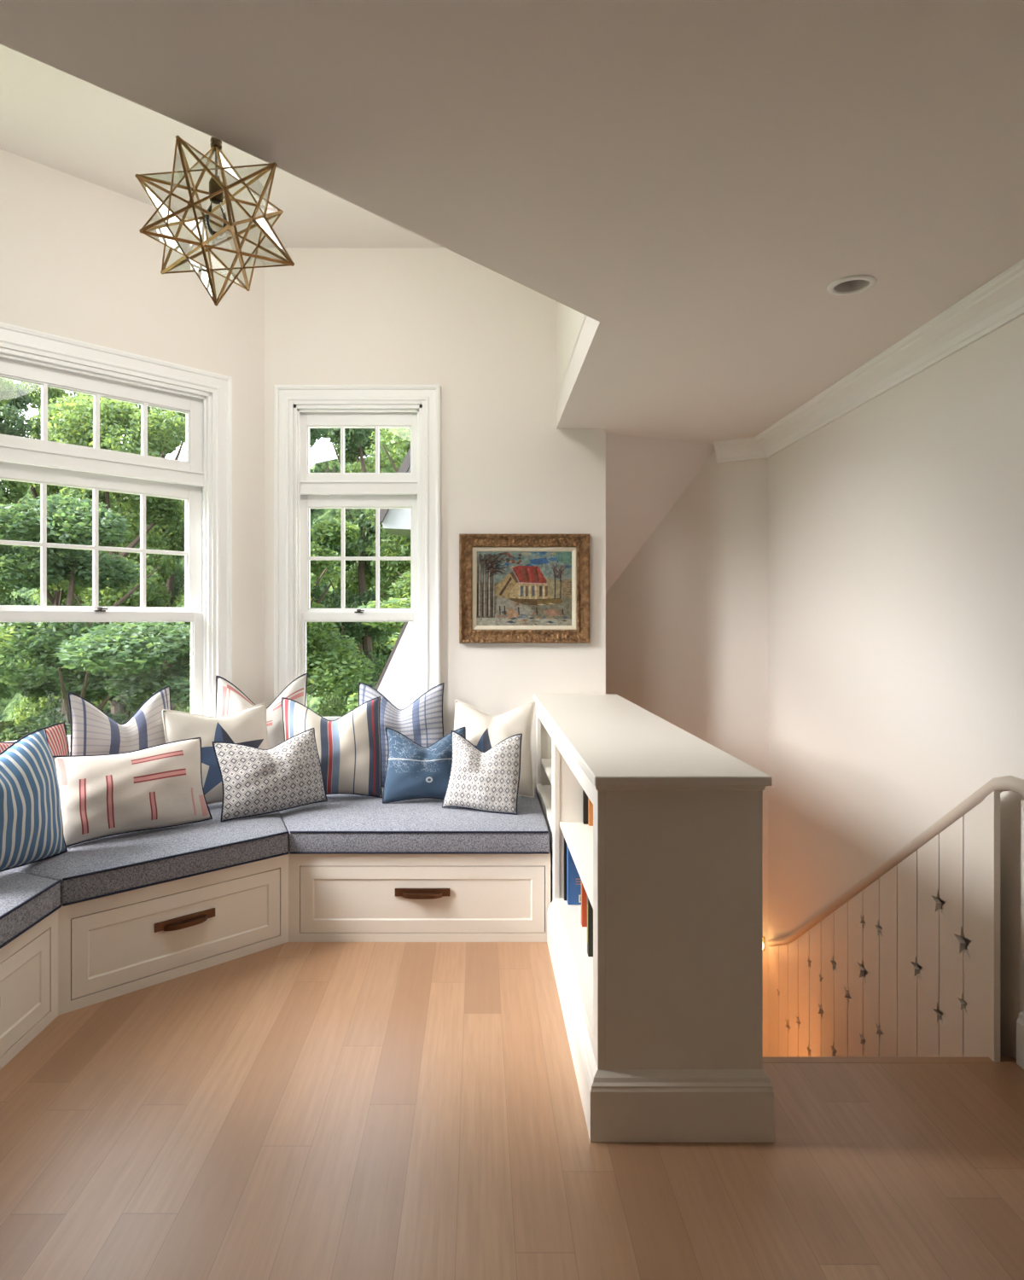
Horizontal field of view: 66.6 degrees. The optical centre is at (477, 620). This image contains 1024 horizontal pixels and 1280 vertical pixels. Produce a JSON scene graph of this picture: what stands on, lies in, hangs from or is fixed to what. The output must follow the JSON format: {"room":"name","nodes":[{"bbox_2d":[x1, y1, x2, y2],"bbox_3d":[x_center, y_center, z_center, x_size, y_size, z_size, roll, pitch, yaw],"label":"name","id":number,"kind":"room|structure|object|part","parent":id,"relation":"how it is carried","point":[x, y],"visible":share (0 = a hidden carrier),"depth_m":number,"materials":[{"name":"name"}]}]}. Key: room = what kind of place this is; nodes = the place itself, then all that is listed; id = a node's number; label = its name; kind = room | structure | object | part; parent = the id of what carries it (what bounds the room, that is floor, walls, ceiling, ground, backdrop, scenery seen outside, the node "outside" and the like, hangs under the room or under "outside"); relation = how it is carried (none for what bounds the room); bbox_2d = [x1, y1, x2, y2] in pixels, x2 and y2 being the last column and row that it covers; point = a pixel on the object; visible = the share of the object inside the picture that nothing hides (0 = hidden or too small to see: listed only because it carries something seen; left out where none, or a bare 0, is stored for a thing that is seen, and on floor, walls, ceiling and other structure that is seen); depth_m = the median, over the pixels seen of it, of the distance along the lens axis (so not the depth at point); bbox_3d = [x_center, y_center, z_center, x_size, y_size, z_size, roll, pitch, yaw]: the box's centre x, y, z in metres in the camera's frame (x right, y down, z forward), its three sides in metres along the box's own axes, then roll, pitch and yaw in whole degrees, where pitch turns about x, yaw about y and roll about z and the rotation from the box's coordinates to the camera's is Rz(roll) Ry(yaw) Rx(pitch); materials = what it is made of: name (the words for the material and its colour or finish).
{"room":"stair landing","nodes":[
{"label":"stair landing","id":0,"kind":"room"},
{"bbox_2d":[0,148,264,704],"bbox_3d":[-1.790,1.120,3.659,0.140,6.460,1.669,0,0,45],"label":"wall","id":1,"kind":"structure","parent":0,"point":[76,262],"depth_m":3.73,"materials":[{"name":"beige paint"}]},
{"bbox_2d":[0,321,232,754],"bbox_3d":[-1.784,-0.285,3.652,0.220,1.954,1.288,0,0,45],"label":"window","id":2,"kind":"structure","parent":1,"relation":"attached to","point":[203,480],"depth_m":3.80,"materials":[{"name":"white paint"}]},
{"bbox_3d":[-1.804,-0.344,3.673,0.038,0.699,1.031,0,0,45],"label":"sash","id":3,"kind":"part","parent":2,"relation":"part of","materials":[{"name":"white paint"}]},
{"bbox_3d":[-1.794,-0.948,3.663,0.046,0.393,1.031,0,0,45],"label":"transom sash","id":4,"kind":"part","parent":2,"relation":"part of","materials":[{"name":"white paint"}]},
{"bbox_3d":[-1.778,0.267,3.646,0.035,0.618,1.031,0,0,45],"label":"sash","id":5,"kind":"part","parent":2,"relation":"part of","materials":[{"name":"white paint"}]},
{"bbox_2d":[0,44,445,248],"bbox_3d":[-0.875,-2.060,1.870,3.150,0.100,4.940,0,0,0],"label":"ceiling","id":6,"kind":"structure","parent":0,"point":[51,117],"depth_m":3.38,"materials":[{"name":"paint"}]},
{"bbox_2d":[134,135,294,305],"bbox_3d":[-0.599,-1.366,1.782,0.344,1.289,0.346,0,0,0],"label":"pendant lamp","id":7,"kind":"object","parent":6,"relation":"hanging from","point":[218,186],"visible":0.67,"depth_m":1.77,"materials":[{"name":"gold metal"}]},
{"bbox_3d":[-0.599,-0.920,1.782,0.050,0.081,0.050,0,0,0],"label":"bulb","id":8,"kind":"part","parent":7,"relation":"part of","materials":[{"name":"clear glass"}]},
{"bbox_2d":[209,148,223,203],"bbox_3d":[-0.599,-1.020,1.782,0.032,0.121,0.032,0,0,0],"label":"socket","id":9,"kind":"object","parent":7,"relation":"attached to","point":[214,187],"depth_m":1.77,"materials":[{"name":"gold metal"}]},
{"bbox_2d":[264,248,605,870],"bbox_3d":[-0.231,1.120,4.270,1.841,6.460,0.140,0,0,0],"label":"wall","id":10,"kind":"structure","parent":0,"point":[441,317],"depth_m":4.20,"materials":[{"name":"beige paint"}]},
{"bbox_2d":[273,384,440,720],"bbox_3d":[-0.647,-0.285,4.260,0.917,1.954,0.220,0,0,0],"label":"window","id":11,"kind":"structure","parent":10,"relation":"in","point":[298,409],"depth_m":4.20,"materials":[{"name":"white paint"}]},
{"bbox_3d":[-0.647,-0.344,4.289,0.660,0.699,0.038,0,0,0],"label":"sash","id":12,"kind":"part","parent":11,"relation":"part of","materials":[{"name":"white paint"}]},
{"bbox_3d":[-0.647,-0.948,4.275,0.660,0.393,0.046,0,0,0],"label":"transom sash","id":13,"kind":"part","parent":11,"relation":"part of","materials":[{"name":"white paint"}]},
{"bbox_3d":[-0.647,0.267,4.252,0.660,0.618,0.035,0,0,0],"label":"sash","id":14,"kind":"part","parent":11,"relation":"part of","materials":[{"name":"white paint"}]},
{"bbox_2d":[459,533,589,643],"bbox_3d":[0.251,-0.171,4.179,0.701,0.586,0.040,0,0,0],"label":"painting","id":15,"kind":"object","parent":10,"relation":"attached to","point":[514,588],"visible":1,"depth_m":4.18,"materials":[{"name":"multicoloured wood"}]},
{"bbox_2d":[0,0,1023,444],"bbox_3d":[-0.325,-1.115,0.745,4.150,0.160,7.690,0,0,0],"label":"ceiling","id":16,"kind":"structure","parent":0,"point":[692,180],"depth_m":1.70,"materials":[{"name":"paint"}]},
{"bbox_2d":[826,274,877,295],"bbox_3d":[1.152,-1.058,2.400,0.140,0.061,0.140,0,0,0],"label":"recessed light","id":17,"kind":"object","parent":16,"relation":"in","point":[857,283],"visible":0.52,"depth_m":2.42,"materials":[{"name":"white paint"}]},
{"bbox_2d":[0,870,1023,1279],"bbox_3d":[-0.336,1.380,0.600,3.991,0.060,7.200,0,0,0],"label":"floor","id":18,"kind":"structure","parent":0,"point":[288,1110],"depth_m":1.98,"materials":[{"name":"brown wood"}]},
{"bbox_2d":[0,851,550,1070],"bbox_3d":[-1.008,1.164,2.570,2.627,0.372,3.240,0,0,0],"label":"window seat","id":19,"kind":"object","parent":18,"relation":"on","point":[83,954],"visible":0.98,"depth_m":3.16,"materials":[{"name":"paint"}]},
{"bbox_3d":[-1.442,1.172,2.214,0.014,0.277,0.793,0,0,0],"label":"drawer","id":20,"kind":"part","parent":19,"relation":"part of","materials":[{"name":"paint"}]},
{"bbox_2d":[0,870,61,948],"bbox_3d":[-1.868,0.923,1.982,0.907,0.107,2.061,0,0,0],"label":"seat cushion","id":21,"kind":"object","parent":19,"relation":"on","point":[26,899],"visible":0.99,"depth_m":2.51,"materials":[{"name":"grey fabric"}]},
{"bbox_2d":[7,802,288,906],"bbox_3d":[-1.409,0.923,3.277,1.653,0.107,0.921,0,0,-45],"label":"seat cushion","id":22,"kind":"object","parent":19,"relation":"on","point":[117,864],"visible":0.64,"depth_m":2.98,"materials":[{"name":"grey fabric"}]},
{"bbox_2d":[0,727,67,872],"bbox_3d":[-1.664,0.637,2.686,0.215,0.464,0.525,0,0,16],"label":"throw pillow","id":23,"kind":"object","parent":22,"relation":"on","point":[32,825],"visible":1,"depth_m":2.73,"materials":[{"name":"blue fabric"}]},
{"bbox_2d":[0,721,69,756],"bbox_3d":[-1.827,0.651,3.106,0.161,0.436,0.445,0,0,28],"label":"throw pillow","id":24,"kind":"object","parent":22,"relation":"on","point":[56,734],"visible":0.16,"depth_m":3.25,"materials":[{"name":"red fabric"}]},
{"bbox_2d":[67,686,171,755],"bbox_3d":[-1.600,0.589,3.516,0.465,0.559,0.168,0,0,-42],"label":"throw pillow","id":25,"kind":"object","parent":22,"relation":"on","point":[93,732],"visible":0.42,"depth_m":3.44,"materials":[{"name":"grey fabric"}]},
{"bbox_2d":[52,737,212,847],"bbox_3d":[-1.405,0.692,3.199,0.606,0.353,0.188,0,0,-43],"label":"throw pillow","id":26,"kind":"object","parent":22,"relation":"on","point":[160,786],"visible":0.91,"depth_m":3.13,"materials":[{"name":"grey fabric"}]},
{"bbox_2d":[162,703,269,804],"bbox_3d":[-1.214,0.639,3.681,0.505,0.458,0.174,0,0,-38],"label":"throw pillow","id":27,"kind":"object","parent":22,"relation":"on","point":[247,726],"visible":0.46,"depth_m":3.62,"materials":[{"name":"beige fabric"}]},
{"bbox_2d":[211,727,327,821],"bbox_3d":[-0.936,0.689,3.529,0.504,0.359,0.184,0,0,-34],"label":"throw pillow","id":28,"kind":"object","parent":22,"relation":"on","point":[288,774],"visible":1,"depth_m":3.45,"materials":[{"name":"grey fabric"}]},
{"bbox_3d":[-1.118,1.172,2.970,0.799,0.277,0.014,0,0,-44],"label":"drawer","id":29,"kind":"part","parent":19,"relation":"part of","materials":[{"name":"paint"}]},
{"bbox_3d":[-1.106,1.143,2.957,0.232,0.035,0.035,0,0,-44],"label":"handle","id":30,"kind":"part","parent":19,"relation":"part of","materials":[{"name":"brown metal"}]},
{"bbox_2d":[278,786,549,854],"bbox_3d":[-0.422,0.923,3.718,1.443,0.107,0.943,0,0,0],"label":"seat cushion","id":31,"kind":"object","parent":19,"relation":"on","point":[343,823],"visible":0.7,"depth_m":3.30,"materials":[{"name":"grey fabric"}]},
{"bbox_2d":[215,672,308,748],"bbox_3d":[-1.105,0.573,4.019,0.485,0.589,0.142,0,0,-22],"label":"throw pillow","id":32,"kind":"object","parent":31,"relation":"on","point":[229,699],"visible":0.23,"depth_m":3.98,"materials":[{"name":"grey fabric"}]},
{"bbox_2d":[281,696,382,797],"bbox_3d":[-0.725,0.624,3.838,0.505,0.488,0.215,0,0,-6],"label":"throw pillow","id":33,"kind":"object","parent":31,"relation":"on","point":[349,747],"visible":0.64,"depth_m":3.78,"materials":[{"name":"grey fabric"}]},
{"bbox_2d":[358,681,444,786],"bbox_3d":[-0.405,0.597,4.085,0.475,0.542,0.182,0,0,4],"label":"throw pillow","id":34,"kind":"object","parent":31,"relation":"on","point":[421,721],"visible":0.45,"depth_m":4.03,"materials":[{"name":"fabric"}]},
{"bbox_2d":[382,727,465,803],"bbox_3d":[-0.254,0.694,3.749,0.405,0.350,0.179,0,0,-3],"label":"throw pillow","id":35,"kind":"object","parent":31,"relation":"on","point":[414,770],"visible":0.76,"depth_m":3.68,"materials":[{"name":"blue fabric"}]},
{"bbox_2d":[442,730,522,814],"bbox_3d":[0.022,0.694,3.586,0.365,0.350,0.176,0,0,20],"label":"throw pillow","id":36,"kind":"object","parent":31,"relation":"on","point":[488,781],"visible":1,"depth_m":3.52,"materials":[{"name":"grey fabric"}]},
{"bbox_2d":[453,699,535,797],"bbox_3d":[0.080,0.638,3.890,0.415,0.462,0.182,0,0,10],"label":"throw pillow","id":37,"kind":"object","parent":31,"relation":"on","point":[484,730],"visible":0.57,"depth_m":3.85,"materials":[{"name":"beige fabric"}]},
{"bbox_3d":[-0.233,1.172,3.274,1.024,0.277,0.014,0,0,0],"label":"drawer","id":38,"kind":"part","parent":19,"relation":"part of","materials":[{"name":"paint"}]},
{"bbox_3d":[-0.233,1.143,3.256,0.232,0.035,0.036,0,0,0],"label":"handle","id":39,"kind":"part","parent":19,"relation":"part of","materials":[{"name":"brown metal"}]},
{"bbox_2d":[533,694,773,1142],"bbox_3d":[0.529,1.024,3.090,0.476,1.252,2.210,0,0,0],"label":"bookcase","id":40,"kind":"object","parent":18,"relation":"on","point":[663,1021],"visible":0.98,"depth_m":2.04,"materials":[{"name":"paint"}]},
{"bbox_3d":[0.529,0.741,3.691,0.389,0.018,0.857,0,0,0],"label":"shelf","id":41,"kind":"part","parent":40,"relation":"part of","materials":[{"name":"paint"}]},
{"bbox_2d":[564,837,566,900],"bbox_3d":[0.434,0.998,3.157,0.171,0.270,0.022,0,0,0],"label":"book","id":42,"kind":"object","parent":40,"relation":"in","point":[565,842],"visible":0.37,"depth_m":3.15,"materials":[{"name":"black fabric"}]},
{"bbox_3d":[0.323,0.890,3.112,0.020,0.920,2.155,0,0,0],"label":"frame","id":43,"kind":"part","parent":40,"relation":"part of","materials":[{"name":"paint"}]},
{"bbox_2d":[566,843,581,904],"bbox_3d":[0.455,1.002,3.118,0.191,0.262,0.044,0,0,0],"label":"book","id":44,"kind":"object","parent":40,"relation":"in","point":[573,881],"visible":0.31,"depth_m":3.10,"materials":[{"name":"blue paper"}]},
{"bbox_3d":[0.529,0.832,2.623,0.389,0.020,1.095,0,0,0],"label":"shelf","id":45,"kind":"part","parent":40,"relation":"part of","materials":[{"name":"paint"}]},
{"bbox_2d":[581,880,587,926],"bbox_3d":[0.470,1.010,2.892,0.172,0.245,0.034,0,0,0],"label":"book","id":46,"kind":"object","parent":40,"relation":"in","point":[584,895],"visible":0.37,"depth_m":2.88,"materials":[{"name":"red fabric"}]},
{"bbox_2d":[582,789,587,824],"bbox_3d":[0.512,0.702,3.150,0.171,0.240,0.020,0,0,0],"label":"book","id":47,"kind":"object","parent":40,"relation":"on","point":[584,795],"visible":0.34,"depth_m":3.14,"materials":[{"name":"black paper"}]},
{"bbox_2d":[587,896,593,956],"bbox_3d":[0.462,0.998,2.638,0.182,0.270,0.036,0,0,0],"label":"book","id":48,"kind":"object","parent":40,"relation":"in","point":[590,910],"visible":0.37,"depth_m":2.62,"materials":[{"name":"paper"}]},
{"bbox_2d":[587,797,593,826],"bbox_3d":[0.525,0.712,3.124,0.161,0.220,0.024,0,0,0],"label":"book","id":49,"kind":"object","parent":40,"relation":"on","point":[590,804],"visible":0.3,"depth_m":3.11,"materials":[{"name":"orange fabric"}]},
{"bbox_3d":[0.529,0.433,3.107,0.452,0.024,2.165,0,0,0],"label":"cove moulding","id":50,"kind":"part","parent":40,"relation":"part of","materials":[{"name":"paint"}]},
{"bbox_3d":[0.539,0.890,2.046,0.412,0.920,0.022,0,0,0],"label":"panel","id":51,"kind":"part","parent":40,"relation":"part of","materials":[{"name":"paint"}]},
{"bbox_2d":[556,301,585,398],"bbox_3d":[-0.591,-1.650,1.795,0.924,0.920,5.262,0,0,33],"label":"wall","id":52,"kind":"structure","parent":0,"point":[569,322],"depth_m":3.76,"materials":[{"name":"beige paint"}]},
{"bbox_2d":[605,432,715,593],"bbox_3d":[0.642,-0.186,4.874,1.884,1.817,1.151,0,0,-20],"label":"ceiling","id":53,"kind":"structure","parent":0,"point":[645,476],"depth_m":4.59,"materials":[{"name":"paint"}]},
{"bbox_2d":[605,450,767,1056],"bbox_3d":[0.859,1.575,4.993,1.970,5.550,0.140,0,0,30],"label":"wall","id":54,"kind":"structure","parent":0,"point":[687,617],"depth_m":4.62,"materials":[{"name":"beige paint"}]},
{"bbox_2d":[762,936,764,950],"bbox_3d":[1.580,1.842,4.431,0.100,0.100,0.112,0,0,30],"label":"wall sconce","id":55,"kind":"object","parent":54,"relation":"attached to","point":[763,936],"visible":0.15,"depth_m":4.45,"materials":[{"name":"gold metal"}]},
{"bbox_2d":[768,314,1023,1058],"bbox_3d":[1.730,1.575,0.725,0.140,5.550,7.450,0,0,0],"label":"wall","id":56,"kind":"structure","parent":0,"point":[896,525],"depth_m":3.11,"materials":[{"name":"beige paint"}]},
{"bbox_2d":[713,258,1023,462],"bbox_3d":[1.512,-0.982,0.801,0.297,0.104,7.582,0,0,0],"label":"crown molding","id":57,"kind":"structure","parent":56,"relation":"attached to","point":[999,301],"depth_m":2.95,"materials":[{"name":"white paint"}]},
{"bbox_2d":[762,1056,1016,1063],"bbox_3d":[1.202,1.366,2.392,0.915,0.032,0.040,0,0,0],"label":"trim","id":58,"kind":"structure","parent":56,"relation":"attached to","point":[765,1059],"depth_m":2.39,"materials":[{"name":"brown wood"}]},
{"bbox_2d":[1016,1012,1023,1069],"bbox_3d":[1.650,1.271,-0.309,0.020,0.158,5.362,0,0,0],"label":"baseboard","id":59,"kind":"structure","parent":56,"relation":"attached to","point":[1020,1022],"depth_m":2.35,"materials":[{"name":"white paint"}]},
{"label":"outside","id":60,"kind":"structure","parent":0,"visible":0},
{"bbox_2d":[374,447,410,535],"bbox_3d":[-0.698,-1.621,8.270,0.712,1.400,0.660,0,0,0],"label":"roof gable","id":61,"kind":"object","parent":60,"point":[395,521],"visible":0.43,"depth_m":8.00,"materials":[{"name":"grey"}]},
{"bbox_3d":[1.153,2.356,3.707,0.813,1.579,2.109,0,0,0],"label":"stair risers","id":62,"kind":"structure","parent":0,"visible":0},
{"bbox_3d":[1.153,2.268,3.583,0.815,1.475,2.386,0,0,0],"label":"stair treads","id":63,"kind":"structure","parent":62,"relation":"on","visible":0},
{"bbox_2d":[767,775,1023,1061],"bbox_3d":[1.626,1.848,3.329,0.117,2.757,2.101,0,0,0],"label":"balustrade","id":64,"kind":"object","parent":63,"relation":"attached to","point":[956,860],"visible":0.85,"depth_m":2.86,"materials":[{"name":"paint"}]},
{"bbox_3d":[1.626,1.151,3.329,0.117,1.363,2.101,0,0,0],"label":"handrail","id":65,"kind":"part","parent":64,"relation":"part of","materials":[{"name":"paint"}]},
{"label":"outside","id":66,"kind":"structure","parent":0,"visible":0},
{"bbox_3d":[-5.000,4.475,20.000,70.000,0.150,80.000,0,0,0],"label":"ground","id":67,"kind":"structure","parent":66,"visible":0},
{"bbox_2d":[0,623,19,653],"bbox_3d":[-6.583,2.109,8.489,2.717,4.493,2.766,0,0,-11],"label":"tree","id":68,"kind":"object","parent":67,"relation":"on","point":[10,630],"visible":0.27,"depth_m":9.32,"materials":[{"name":"green plant"}]},
{"bbox_2d":[0,378,29,733],"bbox_3d":[-10.050,-0.317,14.885,2.644,9.358,2.695,0,0,8],"label":"tree","id":69,"kind":"object","parent":67,"relation":"on","point":[15,489],"visible":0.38,"depth_m":15.39,"materials":[{"name":"green plant"}]},
{"bbox_2d":[0,383,36,725],"bbox_3d":[-11.686,-0.878,18.045,2.698,10.502,2.832,0,0,29],"label":"tree","id":70,"kind":"object","parent":67,"relation":"on","point":[10,411],"visible":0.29,"depth_m":18.11,"materials":[{"name":"green plant"}]},
{"bbox_2d":[0,381,79,725],"bbox_3d":[-11.544,-1.611,21.222,2.695,11.954,2.644,0,0,27],"label":"tree","id":71,"kind":"object","parent":67,"relation":"on","point":[56,600],"visible":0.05,"depth_m":20.89,"materials":[{"name":"green plant"}]},
{"bbox_2d":[11,389,97,727],"bbox_3d":[-12.793,-2.358,24.268,2.717,13.450,2.766,0,0,-2],"label":"tree","id":72,"kind":"object","parent":67,"relation":"on","point":[28,706],"visible":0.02,"depth_m":23.50,"materials":[{"name":"green plant"}]},
{"bbox_2d":[0,493,159,741],"bbox_3d":[-6.174,1.243,11.850,2.824,6.242,2.696,0,0,-12],"label":"tree","id":73,"kind":"object","parent":67,"relation":"on","point":[23,524],"visible":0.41,"depth_m":11.43,"materials":[{"name":"green plant"}]},
{"bbox_2d":[30,393,170,718],"bbox_3d":[-8.589,-0.729,17.888,2.695,10.184,2.644,0,0,19],"label":"tree","id":74,"kind":"object","parent":67,"relation":"on","point":[50,701],"visible":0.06,"depth_m":17.48,"materials":[{"name":"green plant"}]},
{"bbox_2d":[40,393,185,722],"bbox_3d":[-6.897,-0.034,15.071,2.715,8.784,2.780,0,0,7],"label":"tree","id":75,"kind":"object","parent":67,"relation":"on","point":[78,430],"visible":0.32,"depth_m":14.76,"materials":[{"name":"green plant"}]},
{"bbox_2d":[51,622,190,735],"bbox_3d":[-3.561,2.178,8.700,2.696,4.364,2.824,0,0,-32],"label":"tree","id":76,"kind":"object","parent":67,"relation":"on","point":[135,649],"visible":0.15,"depth_m":8.29,"materials":[{"name":"green plant"}]},
{"bbox_2d":[112,403,190,715],"bbox_3d":[-8.607,-1.652,21.099,2.766,12.036,2.717,0,0,-12],"label":"tree","id":77,"kind":"object","parent":67,"relation":"on","point":[171,536],"visible":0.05,"depth_m":20.94,"materials":[{"name":"green plant"}]},
{"bbox_2d":[117,408,189,712],"bbox_3d":[-9.805,-2.088,24.390,2.612,12.933,2.829,0,0,1],"label":"tree","id":78,"kind":"object","parent":67,"relation":"on","point":[179,572],"visible":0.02,"depth_m":23.90,"materials":[{"name":"green plant"}]},
{"bbox_2d":[178,500,190,664],"bbox_3d":[-5.753,-0.702,17.951,2.766,10.130,2.717,0,0,-21],"label":"tree","id":79,"kind":"object","parent":67,"relation":"on","point":[183,519],"visible":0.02,"depth_m":17.00,"materials":[{"name":"green plant"}]},
{"bbox_2d":[175,517,379,698],"bbox_3d":[-3.103,1.121,11.935,2.644,6.474,2.695,0,0,-44],"label":"tree","id":80,"kind":"object","parent":67,"relation":"on","point":[328,532],"visible":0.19,"depth_m":11.64,"materials":[{"name":"green plant"}]},
{"bbox_2d":[309,430,325,607],"bbox_3d":[-5.285,-1.387,21.244,2.612,11.525,2.829,0,0,43],"label":"tree","id":81,"kind":"object","parent":67,"relation":"on","point":[312,510],"visible":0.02,"depth_m":20.93,"materials":[{"name":"green plant"}]},
{"bbox_2d":[309,428,338,671],"bbox_3d":[-3.874,-0.068,14.848,2.832,8.875,2.698,0,0,-32],"label":"tree","id":82,"kind":"object","parent":67,"relation":"on","point":[317,591],"visible":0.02,"depth_m":14.74,"materials":[{"name":"green plant"}]},
{"bbox_2d":[316,429,396,716],"bbox_3d":[-3.519,-2.043,24.389,2.766,12.819,2.717,0,0,-39],"label":"tree","id":83,"kind":"object","parent":67,"relation":"on","point":[326,712],"visible":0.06,"depth_m":24.08,"materials":[{"name":"green plant"}]},
{"bbox_2d":[315,428,410,703],"bbox_3d":[-2.567,-0.988,18.060,2.698,10.723,2.824,0,0,30],"label":"tree","id":84,"kind":"object","parent":67,"relation":"on","point":[356,439],"visible":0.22,"depth_m":17.68,"materials":[{"name":"green plant"}]},
{"bbox_2d":[337,428,410,685],"bbox_3d":[-2.399,-1.365,21.281,2.695,11.459,2.644,0,0,25],"label":"tree","id":85,"kind":"object","parent":67,"relation":"on","point":[352,578],"visible":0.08,"depth_m":20.74,"materials":[{"name":"green plant"}]},
{"bbox_2d":[344,595,410,712],"bbox_3d":[-0.398,2.043,8.691,2.644,4.626,2.695,0,0,10],"label":"tree","id":86,"kind":"object","parent":67,"relation":"on","point":[393,602],"visible":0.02,"depth_m":8.10,"materials":[{"name":"green plant"}]},
{"bbox_2d":[362,428,410,601],"bbox_3d":[-0.895,-0.341,14.861,2.644,9.406,2.695,0,0,5],"label":"tree","id":87,"kind":"object","parent":67,"relation":"on","point":[387,568],"visible":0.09,"depth_m":14.70,"materials":[{"name":"green plant"}]},
{"bbox_2d":[384,566,410,602],"bbox_3d":[-0.135,1.179,11.663,2.780,6.358,2.715,0,0,-35],"label":"tree","id":88,"kind":"object","parent":67,"relation":"on","point":[402,587],"visible":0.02,"depth_m":11.53,"materials":[{"name":"green plant"}]},
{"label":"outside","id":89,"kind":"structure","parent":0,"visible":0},
{"bbox_2d":[0,457,406,727],"bbox_3d":[-13.500,-1.675,33.987,69.000,12.450,7.548,0,0,0],"label":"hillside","id":90,"kind":"structure","parent":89,"point":[7,705],"depth_m":33.38,"materials":[{"name":"green plant"}]},
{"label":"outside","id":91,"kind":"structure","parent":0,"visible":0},
{"bbox_2d":[374,622,412,709],"bbox_3d":[-0.319,1.058,6.095,1.738,2.453,0.492,0,0,45],"label":"roof wing","id":92,"kind":"structure","parent":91,"point":[394,683],"depth_m":6.41,"materials":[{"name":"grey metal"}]}
]}

